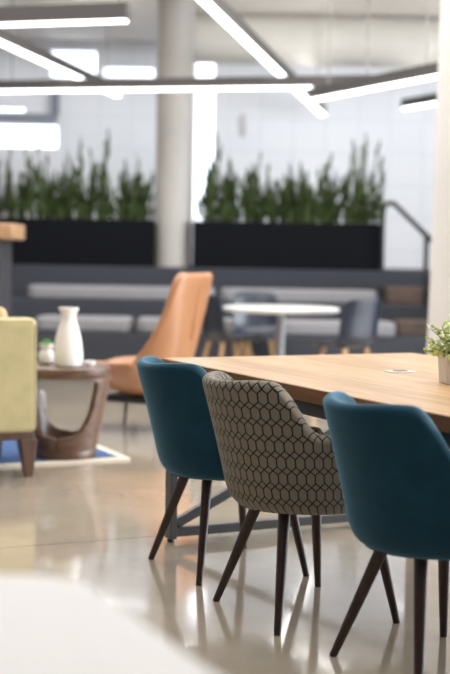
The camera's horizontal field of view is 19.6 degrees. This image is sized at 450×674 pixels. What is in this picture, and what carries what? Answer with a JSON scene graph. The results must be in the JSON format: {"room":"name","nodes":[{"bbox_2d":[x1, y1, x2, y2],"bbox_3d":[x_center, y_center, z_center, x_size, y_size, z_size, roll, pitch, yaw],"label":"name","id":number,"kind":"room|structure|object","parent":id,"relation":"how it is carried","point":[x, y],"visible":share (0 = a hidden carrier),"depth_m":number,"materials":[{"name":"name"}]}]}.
{"room":"office lounge","nodes":[
{"label":"office lounge","id":0,"kind":"room"},
{"bbox_2d":[0,40,437,268],"bbox_3d":[0.032,-1.857,17.016,18.000,3.900,0.200,1,4,0],"label":"wall","id":1,"kind":"structure","parent":0,"point":[281,126],"depth_m":16.87,"materials":[{"name":"white paint"}]},
{"bbox_2d":[0,105,26,112],"bbox_3d":[-3.059,-2.963,16.939,0.980,0.110,0.140,1,4,0],"label":"window","id":2,"kind":"structure","parent":1,"relation":"in","point":[3,108],"depth_m":16.87,"materials":[{"name":"white paint"}]},
{"bbox_2d":[0,113,55,121],"bbox_3d":[-3.171,-2.843,16.787,1.960,0.095,0.140,1,4,0],"label":"trim","id":3,"kind":"structure","parent":1,"relation":"attached to","point":[4,117],"depth_m":16.72,"materials":[{"name":"grey"}]},
{"bbox_2d":[0,122,59,149],"bbox_3d":[-2.850,-2.620,16.961,1.410,0.350,0.140,1,4,0],"label":"window","id":4,"kind":"structure","parent":1,"relation":"in","point":[18,135],"depth_m":16.95,"materials":[{"name":"white glass"}]},
{"bbox_2d":[50,78,58,114],"bbox_3d":[-2.196,-3.104,16.789,0.100,0.460,0.100,1,4,0],"label":"trim","id":5,"kind":"structure","parent":1,"relation":"attached to","point":[54,105],"depth_m":16.75,"materials":[{"name":"grey"}]},
{"bbox_2d":[48,48,97,78],"bbox_3d":[-1.964,-3.538,16.901,0.650,0.400,0.140,1,4,0],"label":"window","id":6,"kind":"structure","parent":1,"relation":"in","point":[87,59],"depth_m":16.88,"materials":[{"name":"white glass"}]},
{"bbox_2d":[101,65,155,78],"bbox_3d":[-1.245,-3.436,16.907,0.710,0.180,0.140,1,4,0],"label":"window","id":7,"kind":"structure","parent":1,"relation":"in","point":[114,71],"depth_m":16.89,"materials":[{"name":"white paint"}]},
{"bbox_2d":[191,64,216,243],"bbox_3d":[-0.273,-2.430,16.970,0.300,2.440,0.140,1,4,0],"label":"window","id":8,"kind":"structure","parent":1,"relation":"in","point":[204,105],"depth_m":16.94,"materials":[{"name":"white glass"}]},
{"bbox_2d":[241,114,245,135],"bbox_3d":[0.238,-2.744,16.839,0.060,0.280,0.040,1,4,0],"label":"wall fixture","id":9,"kind":"object","parent":1,"relation":"attached to","point":[243,116],"visible":1,"depth_m":16.82,"materials":[{"name":"grey"}]},
{"bbox_2d":[11,296,428,327],"bbox_3d":[-2.224,-0.060,13.376,9.550,0.700,0.900,1,4,0],"label":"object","id":10,"kind":"structure","parent":0,"point":[21,306],"depth_m":12.91,"materials":[{"name":"grey carpet"}]},
{"bbox_2d":[28,284,214,300],"bbox_3d":[-1.042,-0.450,13.249,1.880,0.135,0.540,1,4,0],"label":"seat pad","id":11,"kind":"object","parent":10,"relation":"on","point":[37,291],"visible":0.69,"depth_m":12.98,"materials":[{"name":"grey fabric"}]},
{"bbox_2d":[221,287,376,303],"bbox_3d":[0.742,-0.419,13.249,1.570,0.135,0.540,1,4,0],"label":"seat pad","id":12,"kind":"object","parent":10,"relation":"on","point":[284,295],"visible":0.79,"depth_m":12.98,"materials":[{"name":"grey fabric"}]},
{"bbox_2d":[380,201,431,305],"bbox_3d":[2.000,-0.854,13.016,0.121,1.077,1.814,0,4,-19],"label":"handrail","id":13,"kind":"object","parent":10,"relation":"on","point":[427,237],"visible":0.94,"depth_m":13.17,"materials":[{"name":"black metal"}]},
{"bbox_2d":[382,286,429,304],"bbox_3d":[2.088,-0.433,13.558,0.840,0.170,0.480,1,4,0],"label":"step block","id":14,"kind":"object","parent":10,"relation":"on","point":[390,294],"visible":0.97,"depth_m":13.32,"materials":[{"name":"brown wood"}]},
{"bbox_2d":[11,264,429,301],"bbox_3d":[-2.219,-0.355,15.411,9.550,1.030,3.200,1,4,0],"label":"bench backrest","id":15,"kind":"structure","parent":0,"point":[23,276],"depth_m":13.79,"materials":[{"name":"grey fabric"}]},
{"bbox_2d":[0,217,40,264],"bbox_3d":[-2.277,-1.044,14.165,0.609,0.500,0.500,1,4,0],"label":"planter box","id":16,"kind":"object","parent":15,"relation":"on","point":[27,251],"visible":0.58,"depth_m":13.92,"materials":[{"name":"black painted metal"}]},
{"bbox_2d":[0,146,23,217],"bbox_3d":[-2.369,-1.661,14.132,0.325,0.824,0.222,3,4,28],"label":"plant","id":17,"kind":"object","parent":16,"relation":"in","point":[8,198],"visible":0.91,"depth_m":14.09,"materials":[{"name":"green plant"}]},
{"bbox_2d":[14,156,36,217],"bbox_3d":[-2.184,-1.603,14.127,0.233,0.717,0.255,4,5,43],"label":"plant","id":18,"kind":"object","parent":16,"relation":"in","point":[22,194],"visible":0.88,"depth_m":14.09,"materials":[{"name":"green plant"}]},
{"bbox_2d":[24,140,48,217],"bbox_3d":[-2.033,-1.718,14.027,0.284,0.965,0.287,0,4,-19],"label":"plant","id":19,"kind":"object","parent":16,"relation":"in","point":[40,208],"visible":0.98,"depth_m":14.00,"materials":[{"name":"green plant"}]},
{"bbox_2d":[41,218,97,265],"bbox_3d":[-1.670,-1.033,14.165,0.604,0.500,0.500,1,4,0],"label":"planter box","id":20,"kind":"object","parent":15,"relation":"on","point":[64,241],"visible":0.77,"depth_m":13.92,"materials":[{"name":"black"}]},
{"bbox_2d":[39,167,64,217],"bbox_3d":[-1.893,-1.554,14.182,0.340,0.622,0.184,3,4,28],"label":"plant","id":21,"kind":"object","parent":20,"relation":"in","point":[52,210],"visible":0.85,"depth_m":14.16,"materials":[{"name":"green plant"}]},
{"bbox_2d":[50,156,75,218],"bbox_3d":[-1.758,-1.631,14.242,0.295,0.772,0.308,2,4,13],"label":"plant","id":22,"kind":"object","parent":20,"relation":"in","point":[64,199],"visible":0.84,"depth_m":14.22,"materials":[{"name":"green plant"}]},
{"bbox_2d":[64,138,95,218],"bbox_3d":[-1.592,-1.718,14.143,0.284,0.965,0.287,3,4,33],"label":"plant","id":23,"kind":"object","parent":20,"relation":"in","point":[78,204],"visible":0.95,"depth_m":14.10,"materials":[{"name":"green plant"}]},
{"bbox_2d":[79,147,103,218],"bbox_3d":[-1.428,-1.644,14.122,0.325,0.824,0.222,4,5,38],"label":"plant","id":24,"kind":"object","parent":20,"relation":"in","point":[89,208],"visible":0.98,"depth_m":14.09,"materials":[{"name":"green plant"}]},
{"bbox_2d":[97,219,154,266],"bbox_3d":[-1.070,-1.023,14.165,0.594,0.500,0.500,1,4,0],"label":"planter box","id":25,"kind":"object","parent":15,"relation":"on","point":[120,242],"visible":0.89,"depth_m":13.92,"materials":[{"name":"black"}]},
{"bbox_2d":[93,129,115,218],"bbox_3d":[-1.282,-1.743,14.053,0.246,1.036,0.190,3,4,23],"label":"plant","id":26,"kind":"object","parent":25,"relation":"in","point":[107,209],"visible":0.93,"depth_m":14.03,"materials":[{"name":"green plant"}]},
{"bbox_2d":[112,158,129,219],"bbox_3d":[-1.127,-1.586,14.136,0.233,0.717,0.255,-1,4,-33],"label":"plant","id":27,"kind":"object","parent":25,"relation":"in","point":[120,203],"visible":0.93,"depth_m":14.12,"materials":[{"name":"green plant"}]},
{"bbox_2d":[123,155,147,219],"bbox_3d":[-0.976,-1.610,14.138,0.295,0.772,0.308,1,4,0],"label":"plant","id":28,"kind":"object","parent":25,"relation":"in","point":[135,192],"visible":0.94,"depth_m":14.08,"materials":[{"name":"green plant"}]},
{"bbox_2d":[127,170,154,219],"bbox_3d":[-0.912,-1.533,14.117,0.334,0.622,0.195,0,4,-10],"label":"plant","id":29,"kind":"object","parent":25,"relation":"in","point":[145,209],"visible":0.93,"depth_m":14.11,"materials":[{"name":"green plant"}]},
{"bbox_2d":[154,0,194,266],"bbox_3d":[-0.547,-2.196,14.089,0.410,2.870,0.410,1,4,0],"label":"column","id":30,"kind":"structure","parent":15,"relation":"on","point":[176,18],"depth_m":13.94,"materials":[{"name":"paint"}]},
{"bbox_2d":[192,221,239,267],"bbox_3d":[-0.095,-1.006,14.165,0.504,0.500,0.500,1,4,0],"label":"planter box","id":31,"kind":"object","parent":15,"relation":"on","point":[216,244],"visible":0.93,"depth_m":13.92,"materials":[{"name":"black painted metal"}]},
{"bbox_2d":[194,150,219,220],"bbox_3d":[-0.188,-1.627,14.200,0.222,0.824,0.325,3,4,26],"label":"plant","id":32,"kind":"object","parent":31,"relation":"in","point":[200,209],"visible":0.59,"depth_m":14.18,"materials":[{"name":"green plant"}]},
{"bbox_2d":[203,130,222,220],"bbox_3d":[-0.120,-1.725,14.087,0.190,1.036,0.247,4,5,40],"label":"plant","id":33,"kind":"object","parent":31,"relation":"in","point":[211,196],"visible":0.93,"depth_m":14.06,"materials":[{"name":"green plant"}]},
{"bbox_2d":[213,160,233,220],"bbox_3d":[-0.014,-1.561,14.056,0.233,0.717,0.255,1,4,-6],"label":"plant","id":34,"kind":"object","parent":31,"relation":"in","point":[224,202],"visible":0.97,"depth_m":14.04,"materials":[{"name":"green plant"}]},
{"bbox_2d":[225,155,247,221],"bbox_3d":[0.096,-1.594,14.178,0.295,0.772,0.308,4,5,41],"label":"plant","id":35,"kind":"object","parent":31,"relation":"in","point":[237,213],"visible":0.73,"depth_m":14.12,"materials":[{"name":"green plant"}]},
{"bbox_2d":[239,222,287,268],"bbox_3d":[0.412,-0.997,14.165,0.509,0.500,0.500,1,4,0],"label":"planter box","id":36,"kind":"object","parent":15,"relation":"on","point":[263,245],"visible":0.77,"depth_m":13.92,"materials":[{"name":"black painted metal"},{"name":"dark soil"}]},
{"bbox_2d":[239,170,255,221],"bbox_3d":[0.256,-1.518,14.216,0.183,0.622,0.340,1,4,8],"label":"plant","id":37,"kind":"object","parent":36,"relation":"in","point":[247,204],"visible":0.84,"depth_m":14.13,"materials":[{"name":"green plant"}]},
{"bbox_2d":[246,153,267,221],"bbox_3d":[0.333,-1.620,14.228,0.222,0.824,0.325,0,4,-19],"label":"plant","id":38,"kind":"object","parent":36,"relation":"in","point":[255,216],"visible":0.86,"depth_m":14.17,"materials":[{"name":"green plant"}]},
{"bbox_2d":[257,163,279,221],"bbox_3d":[0.488,-1.556,14.119,0.255,0.717,0.233,-1,4,-26],"label":"plant","id":39,"kind":"object","parent":36,"relation":"in","point":[270,211],"visible":0.86,"depth_m":14.12,"materials":[{"name":"green plant"}]},
{"bbox_2d":[271,171,294,221],"bbox_3d":[0.607,-1.510,14.182,0.334,0.622,0.195,1,4,-7],"label":"plant","id":40,"kind":"object","parent":36,"relation":"in","point":[276,181],"visible":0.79,"depth_m":14.17,"materials":[{"name":"green plant"}]},
{"bbox_2d":[287,222,334,269],"bbox_3d":[0.922,-0.988,14.165,0.509,0.500,0.500,1,4,0],"label":"planter box","id":41,"kind":"object","parent":15,"relation":"on","point":[310,246],"visible":0.81,"depth_m":13.92,"materials":[{"name":"black painted metal"},{"name":"dark soil"}]},
{"bbox_2d":[277,158,303,222],"bbox_3d":[0.720,-1.579,14.112,0.295,0.772,0.308,2,4,13],"label":"plant","id":42,"kind":"object","parent":41,"relation":"in","point":[291,205],"visible":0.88,"depth_m":14.10,"materials":[{"name":"green plant"}]},
{"bbox_2d":[294,162,313,222],"bbox_3d":[0.861,-1.545,14.042,0.233,0.717,0.255,1,4,1],"label":"plant","id":43,"kind":"object","parent":41,"relation":"in","point":[302,190],"visible":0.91,"depth_m":14.01,"materials":[{"name":"green plant"}]},
{"bbox_2d":[302,171,331,222],"bbox_3d":[0.989,-1.495,14.052,0.334,0.622,0.195,0,4,-17],"label":"plant","id":44,"kind":"object","parent":41,"relation":"in","point":[316,206],"visible":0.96,"depth_m":14.02,"materials":[{"name":"green plant"}]},
{"bbox_2d":[317,153,337,222],"bbox_3d":[1.099,-1.602,14.160,0.222,0.824,0.325,0,4,-12],"label":"plant","id":45,"kind":"object","parent":41,"relation":"in","point":[327,181],"visible":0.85,"depth_m":14.11,"materials":[{"name":"green plant"}]},
{"bbox_2d":[334,223,380,270],"bbox_3d":[1.432,-0.979,14.165,0.509,0.500,0.500,1,4,0],"label":"planter box","id":46,"kind":"object","parent":15,"relation":"on","point":[357,246],"visible":0.76,"depth_m":13.92,"materials":[{"name":"black painted metal"},{"name":"dark soil"}]},
{"bbox_2d":[325,159,348,222],"bbox_3d":[1.221,-1.575,14.179,0.308,0.772,0.295,4,5,43],"label":"plant","id":47,"kind":"object","parent":46,"relation":"in","point":[338,207],"visible":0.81,"depth_m":14.18,"materials":[{"name":"green plant"}]},
{"bbox_2d":[343,139,364,223],"bbox_3d":[1.389,-1.659,14.029,0.287,0.965,0.284,3,4,29],"label":"plant","id":48,"kind":"object","parent":46,"relation":"in","point":[350,213],"visible":0.95,"depth_m":14.01,"materials":[{"name":"green plant"}]},
{"bbox_2d":[352,134,372,223],"bbox_3d":[1.502,-1.694,14.056,0.247,1.036,0.190,5,5,44],"label":"plant","id":49,"kind":"object","parent":46,"relation":"in","point":[363,207],"visible":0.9,"depth_m":14.02,"materials":[{"name":"green plant"}]},
{"bbox_2d":[366,141,386,223],"bbox_3d":[1.648,-1.659,14.098,0.287,0.965,0.284,4,5,41],"label":"plant","id":50,"kind":"object","parent":46,"relation":"in","point":[376,204],"visible":0.89,"depth_m":14.08,"materials":[{"name":"green plant"}]},
{"bbox_2d":[0,0,440,41],"bbox_3d":[0.056,-3.234,6.407,18.000,0.200,21.200,1,4,0],"label":"ceiling","id":51,"kind":"structure","parent":0,"point":[142,26],"depth_m":14.57,"materials":[{"name":"grey paint"}]},
{"bbox_2d":[0,0,121,96],"bbox_3d":[-1.652,-3.081,12.561,0.088,0.948,4.642,2,4,11],"label":"linear pendant light","id":52,"kind":"object","parent":51,"relation":"hanging from","point":[9,40],"visible":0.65,"depth_m":12.30,"materials":[{"name":"grey"}]},
{"bbox_2d":[0,40,120,96],"bbox_3d":[-1.660,-2.617,12.591,0.073,0.018,4.622,2,4,11],"label":"diffuser","id":53,"kind":"object","parent":52,"relation":"attached to","point":[12,45],"depth_m":12.31,"materials":[{"name":"white"}]},
{"bbox_2d":[0,0,129,26],"bbox_3d":[-1.771,-2.843,9.666,2.238,1.058,0.085,2,4,15],"label":"linear pendant light","id":54,"kind":"object","parent":51,"relation":"hanging from","point":[113,12],"visible":1,"depth_m":9.49,"materials":[{"name":"grey"}]},
{"bbox_2d":[0,19,127,26],"bbox_3d":[-1.780,-2.325,9.699,2.218,0.018,0.073,2,4,15],"label":"diffuser","id":55,"kind":"object","parent":54,"relation":"attached to","point":[3,22],"depth_m":9.53,"materials":[{"name":"white plastic"}]},
{"bbox_2d":[0,0,370,92],"bbox_3d":[-1.356,-3.012,12.927,5.737,1.123,0.087,2,4,13],"label":"linear pendant light","id":56,"kind":"object","parent":51,"relation":"hanging from","point":[249,82],"visible":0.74,"depth_m":12.72,"materials":[{"name":"grey"}]},
{"bbox_2d":[0,86,311,92],"bbox_3d":[-1.657,-2.470,13.031,5.117,0.018,0.073,2,4,13],"label":"diffuser","id":57,"kind":"object","parent":56,"relation":"attached to","point":[3,89],"depth_m":12.84,"materials":[{"name":"white plastic"}]},
{"bbox_2d":[197,0,325,115],"bbox_3d":[0.372,-3.001,11.853,0.088,0.948,9.402,2,4,11],"label":"linear pendant light","id":58,"kind":"object","parent":51,"relation":"hanging from","point":[219,9],"visible":0.8,"depth_m":11.05,"materials":[{"name":"grey"}]},
{"bbox_2d":[194,15,439,66],"bbox_3d":[2.748,-3.316,14.716,6.620,0.560,0.560,1,4,0],"label":"air duct","id":59,"kind":"object","parent":51,"relation":"hanging from","point":[392,42],"visible":0.87,"depth_m":14.48,"materials":[{"name":"silver metal"}]},
{"bbox_2d":[307,0,437,100],"bbox_3d":[1.294,-2.800,11.389,0.086,1.258,2.053,-1,4,-27],"label":"linear pendant light","id":60,"kind":"object","parent":51,"relation":"hanging from","point":[429,71],"visible":0.8,"depth_m":11.30,"materials":[{"name":"grey"}]},
{"bbox_2d":[309,75,437,100],"bbox_3d":[1.283,-2.181,11.428,0.073,0.018,2.033,-1,4,-27],"label":"diffuser","id":61,"kind":"object","parent":60,"relation":"attached to","point":[406,79],"depth_m":11.39,"materials":[{"name":"white plastic"}]},
{"bbox_2d":[401,93,436,109],"bbox_3d":[2.354,-3.069,14.176,0.085,1.038,1.423,-1,4,-25],"label":"linear pendant light","id":62,"kind":"object","parent":51,"relation":"hanging from","point":[428,99],"visible":0.68,"depth_m":14.51,"materials":[{"name":"grey"}]},
{"bbox_2d":[402,102,436,109],"bbox_3d":[2.345,-2.560,14.208,0.073,0.018,1.403,-1,4,-25],"label":"diffuser","id":63,"kind":"object","parent":62,"relation":"attached to","point":[408,105],"depth_m":14.58,"materials":[{"name":"white"}]},
{"bbox_2d":[0,379,449,673],"bbox_3d":[-0.015,0.857,6.668,18.000,0.200,21.200,1,4,0],"label":"floor","id":64,"kind":"structure","parent":0,"point":[94,525],"depth_m":4.91,"materials":[{"name":"concrete"}]},
{"bbox_2d":[0,223,24,316],"bbox_3d":[-2.309,-0.209,10.310,1.345,1.385,0.600,1,4,0],"label":"counter","id":65,"kind":"object","parent":64,"relation":"on","point":[8,232],"depth_m":10.23,"materials":[{"name":"grey"}]},
{"bbox_2d":[40,391,44,409],"bbox_3d":[-1.578,0.465,9.631,0.400,0.150,0.400,-1,4,-26],"label":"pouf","id":66,"kind":"object","parent":64,"relation":"on","point":[42,393],"visible":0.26,"depth_m":9.53,"materials":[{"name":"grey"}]},
{"bbox_2d":[0,440,129,466],"bbox_3d":[-1.827,0.641,7.887,1.900,0.012,2.000,-1,4,-26],"label":"rug","id":67,"kind":"object","parent":64,"relation":"on","point":[9,457],"visible":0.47,"depth_m":7.38,"materials":[{"name":"blue carpet"}]},
{"bbox_2d":[0,317,36,476],"bbox_3d":[-1.445,0.298,6.933,0.700,0.832,0.722,-1,4,-26],"label":"armchair","id":68,"kind":"object","parent":67,"relation":"on","point":[18,335],"visible":1,"depth_m":6.72,"materials":[{"name":"fabric"}]},
{"bbox_2d":[0,307,6,316],"bbox_3d":[-1.326,0.058,6.840,0.380,0.435,0.159,-1,4,-26],"label":"throw pillow","id":69,"kind":"object","parent":68,"relation":"on","point":[3,313],"visible":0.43,"depth_m":6.89,"materials":[{"name":"beige fabric"}]},
{"bbox_2d":[33,362,110,460],"bbox_3d":[-0.912,0.420,7.423,0.520,0.520,0.514,1,4,0],"label":"side table","id":70,"kind":"object","parent":67,"relation":"on","point":[53,443],"visible":0.72,"depth_m":7.29,"materials":[{"name":"brown wood"}]},
{"bbox_2d":[38,339,53,363],"bbox_3d":[-1.027,0.083,7.471,0.092,0.144,0.092,1,4,0],"label":"potted succulent","id":71,"kind":"object","parent":70,"relation":"on","point":[46,354],"visible":0.99,"depth_m":7.44,"materials":[{"name":"white ceramic"}]},
{"bbox_2d":[53,307,82,366],"bbox_3d":[-0.885,-0.001,7.346,0.166,0.331,0.166,1,4,0],"label":"vase","id":72,"kind":"object","parent":70,"relation":"on","point":[68,351],"visible":1,"depth_m":7.29,"materials":[{"name":"white ceramic"}]},
{"bbox_2d":[84,360,95,365],"bbox_3d":[-0.768,0.150,7.385,0.066,0.030,0.066,1,4,0],"label":"dish","id":73,"kind":"object","parent":70,"relation":"on","point":[86,362],"visible":1,"depth_m":7.36,"materials":[{"name":"white ceramic"}]},
{"bbox_2d":[0,574,214,673],"bbox_3d":[-0.411,0.725,1.402,0.760,0.720,0.800,-1,4,-26],"label":"table","id":74,"kind":"object","parent":64,"relation":"on","point":[49,625],"visible":1,"depth_m":1.56,"materials":[{"name":"white laminate"}]},
{"bbox_2d":[95,272,212,423],"bbox_3d":[-0.561,0.093,8.643,0.886,1.059,0.621,3,4,26],"label":"lounge chair","id":75,"kind":"object","parent":64,"relation":"on","point":[176,334],"visible":0.51,"depth_m":8.37,"materials":[{"name":"orange leather"}]},
{"bbox_2d":[136,356,308,585],"bbox_3d":[-0.023,0.477,4.875,0.639,0.796,0.537,-1,4,-27],"label":"tub chair","id":76,"kind":"object","parent":64,"relation":"on","point":[174,393],"visible":0.66,"depth_m":4.67,"materials":[{"name":"teal fabric"}]},
{"bbox_2d":[201,294,263,356],"bbox_3d":[0.013,0.049,11.167,0.512,0.848,0.443,-1,4,-28],"label":"shell chair","id":77,"kind":"object","parent":64,"relation":"on","point":[213,326],"visible":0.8,"depth_m":10.99,"materials":[{"name":"grey plastic"}]},
{"bbox_2d":[233,291,287,355],"bbox_3d":[0.307,0.014,11.792,0.443,0.848,0.512,0,4,-10],"label":"shell chair","id":78,"kind":"object","parent":64,"relation":"on","point":[264,326],"visible":0.74,"depth_m":11.95,"materials":[{"name":"grey plastic"}]},
{"bbox_2d":[223,304,339,355],"bbox_3d":[0.468,0.115,11.029,0.990,0.742,0.990,1,4,0],"label":"table","id":79,"kind":"object","parent":64,"relation":"on","point":[280,310],"visible":0.69,"depth_m":10.83,"materials":[{"name":"white laminate"}]},
{"bbox_2d":[202,371,399,634],"bbox_3d":[0.232,0.519,4.284,0.639,0.796,0.537,-1,4,-27],"label":"tub chair","id":80,"kind":"object","parent":64,"relation":"on","point":[273,461],"visible":0.79,"depth_m":4.06,"materials":[{"name":"fabric"}]},
{"bbox_2d":[162,353,449,542],"bbox_3d":[0.889,0.542,4.392,1.228,0.750,2.758,-1,4,-26],"label":"dining table","id":81,"kind":"object","parent":64,"relation":"on","point":[307,379],"visible":0.61,"depth_m":4.84,"materials":[{"name":"brown wood"}]},
{"bbox_2d":[385,370,414,372],"bbox_3d":[0.657,0.128,4.876,0.100,0.006,0.070,-1,4,-26],"label":"grommet","id":82,"kind":"object","parent":81,"relation":"on","point":[390,371],"visible":1,"depth_m":4.86,"materials":[{"name":"silver metal"}]},
{"bbox_2d":[422,315,449,384],"bbox_3d":[0.807,0.037,4.455,0.256,0.247,0.274,-2,5,-38],"label":"potted plant","id":83,"kind":"object","parent":81,"relation":"on","point":[443,354],"visible":1,"depth_m":4.44,"materials":[{"name":"green plant"}]},
{"bbox_2d":[307,299,380,354],"bbox_3d":[0.994,0.100,10.633,0.443,0.848,0.512,-2,5,-38],"label":"shell chair","id":84,"kind":"object","parent":64,"relation":"on","point":[359,321],"visible":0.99,"depth_m":10.44,"materials":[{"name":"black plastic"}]},
{"bbox_2d":[323,391,449,673],"bbox_3d":[0.583,0.562,3.698,0.639,0.796,0.537,-1,4,-27],"label":"tub chair","id":85,"kind":"object","parent":64,"relation":"on","point":[393,461],"visible":1,"depth_m":3.49,"materials":[{"name":"teal fabric"}]},
{"bbox_2d":[36,328,426,361],"bbox_3d":[-2.228,0.132,12.486,9.550,0.430,0.900,1,4,0],"label":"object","id":86,"kind":"structure","parent":0,"point":[97,346],"depth_m":12.03,"materials":[{"name":"grey carpet"}]},
{"bbox_2d":[35,315,132,332],"bbox_3d":[-1.331,-0.128,12.358,0.895,0.135,0.540,1,4,0],"label":"seat pad","id":87,"kind":"object","parent":86,"relation":"on","point":[46,323],"visible":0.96,"depth_m":12.09,"materials":[{"name":"grey fabric"}]},
{"bbox_2d":[137,316,235,333],"bbox_3d":[-0.203,-0.108,12.358,1.250,0.135,0.540,1,4,0],"label":"seat pad","id":88,"kind":"object","parent":86,"relation":"on","point":[145,324],"visible":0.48,"depth_m":12.09,"materials":[{"name":"grey fabric"}]},
{"bbox_2d":[285,319,395,336],"bbox_3d":[1.037,-0.086,12.358,1.130,0.135,0.540,1,4,0],"label":"seat pad","id":89,"kind":"object","parent":86,"relation":"on","point":[293,327],"visible":0.59,"depth_m":12.09,"materials":[{"name":"grey fabric"}]},
{"bbox_2d":[392,319,427,335],"bbox_3d":[2.082,-0.088,12.678,0.840,0.135,0.480,1,4,0],"label":"step block","id":90,"kind":"object","parent":86,"relation":"on","point":[404,327],"visible":0.56,"depth_m":12.44,"materials":[{"name":"brown wood"}]},
{"bbox_2d":[426,0,449,355],"bbox_3d":[1.868,-1.309,8.933,0.900,3.900,0.900,1,4,0],"label":"pillar","id":91,"kind":"structure","parent":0,"point":[439,292],"depth_m":8.81,"materials":[{"name":"white paint"}]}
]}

